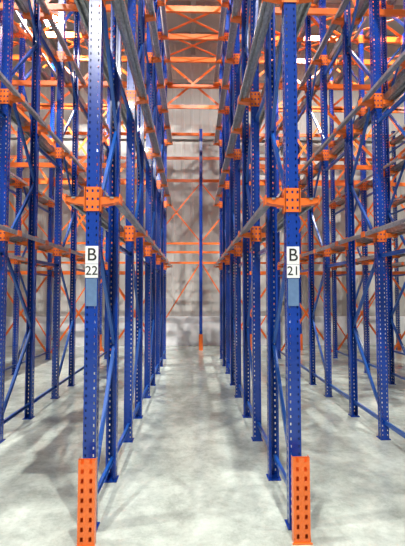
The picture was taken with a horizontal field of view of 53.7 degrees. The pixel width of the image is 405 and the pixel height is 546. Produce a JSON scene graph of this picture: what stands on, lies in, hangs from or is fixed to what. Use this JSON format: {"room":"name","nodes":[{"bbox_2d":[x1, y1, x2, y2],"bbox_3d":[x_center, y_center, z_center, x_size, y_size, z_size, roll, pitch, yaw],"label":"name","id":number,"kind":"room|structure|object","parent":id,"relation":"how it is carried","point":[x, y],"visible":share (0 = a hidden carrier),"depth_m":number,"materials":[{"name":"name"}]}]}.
{"room":"warehouse","nodes":[
{"label":"warehouse","id":0,"kind":"room"},
{"bbox_2d":[0,345,404,545],"bbox_3d":[-0.091,1.890,3.759,22.000,0.200,17.700,0,-3,-1],"label":"floor","id":1,"kind":"structure","parent":0,"point":[192,472],"depth_m":3.71,"materials":[{"name":"concrete"}]},
{"bbox_2d":[77,458,96,545],"bbox_3d":[-0.738,1.459,2.554,0.128,0.540,0.060,0,-3,-1],"label":"guard","id":2,"kind":"object","parent":1,"relation":"on","point":[87,467],"visible":1,"depth_m":2.54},
{"bbox_2d":[0,128,401,350],"bbox_3d":[-0.748,-0.986,11.335,12.712,6.300,0.132,0,-3,-1],"label":"rack","id":3,"kind":"object","parent":1,"relation":"on","point":[200,134],"visible":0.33,"depth_m":11.36,"materials":[{"name":"metal"}]},
{"bbox_2d":[0,0,404,531],"bbox_3d":[-0.150,-1.881,6.439,12.982,7.600,7.142,0,-3,-1],"label":"rack","id":4,"kind":"object","parent":1,"relation":"on","point":[146,72],"visible":0.99,"depth_m":5.29,"materials":[{"name":"metal"}]},
{"bbox_2d":[85,246,97,305],"bbox_3d":[-0.766,0.020,2.759,0.088,0.415,0.004,0,-3,-1],"label":"label","id":5,"kind":"object","parent":4,"relation":"attached to","point":[91,252],"visible":1,"depth_m":2.76,"materials":[{"name":"white plastic"}]},
{"bbox_2d":[287,247,299,305],"bbox_3d":[0.634,0.022,2.792,0.088,0.415,0.004,0,-3,-1],"label":"label","id":6,"kind":"object","parent":4,"relation":"attached to","point":[293,268],"visible":1,"depth_m":2.79,"materials":[{"name":"white plastic"}]},
{"bbox_2d":[291,454,312,544],"bbox_3d":[0.637,1.461,2.586,0.128,0.540,0.060,0,-3,-1],"label":"guard","id":7,"kind":"object","parent":1,"relation":"on","point":[300,465],"visible":1,"depth_m":2.57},
{"bbox_2d":[0,40,404,345],"bbox_3d":[-0.276,-2.575,12.591,22.040,9.600,0.300,0,-3,-1],"label":"wall","id":8,"kind":"structure","parent":0,"point":[182,323],"depth_m":12.49,"materials":[{"name":"concrete"}]},
{"bbox_2d":[11,50,404,346],"bbox_3d":[-0.290,-2.377,12.351,21.800,9.180,0.280,0,-3,-1],"label":"wall frame","id":9,"kind":"object","parent":8,"relation":"attached to","point":[175,81],"visible":0.28,"depth_m":12.46,"materials":[{"name":"grey paint"}]},
{"bbox_2d":[1,0,404,54],"bbox_3d":[-0.090,-7.641,4.185,22.000,0.520,17.600,0,-3,-1],"label":"ceiling","id":10,"kind":"structure","parent":0,"point":[174,20],"depth_m":11.80,"materials":[{"name":"grey metal"}]},
{"bbox_2d":[43,11,66,27],"bbox_3d":[-3.337,-6.583,9.013,0.440,1.950,0.440,0,-3,-1],"label":"light","id":11,"kind":"object","parent":10,"relation":"hanging from","point":[55,18],"visible":0.16,"depth_m":8.89,"materials":[{"name":"white"}]}
]}

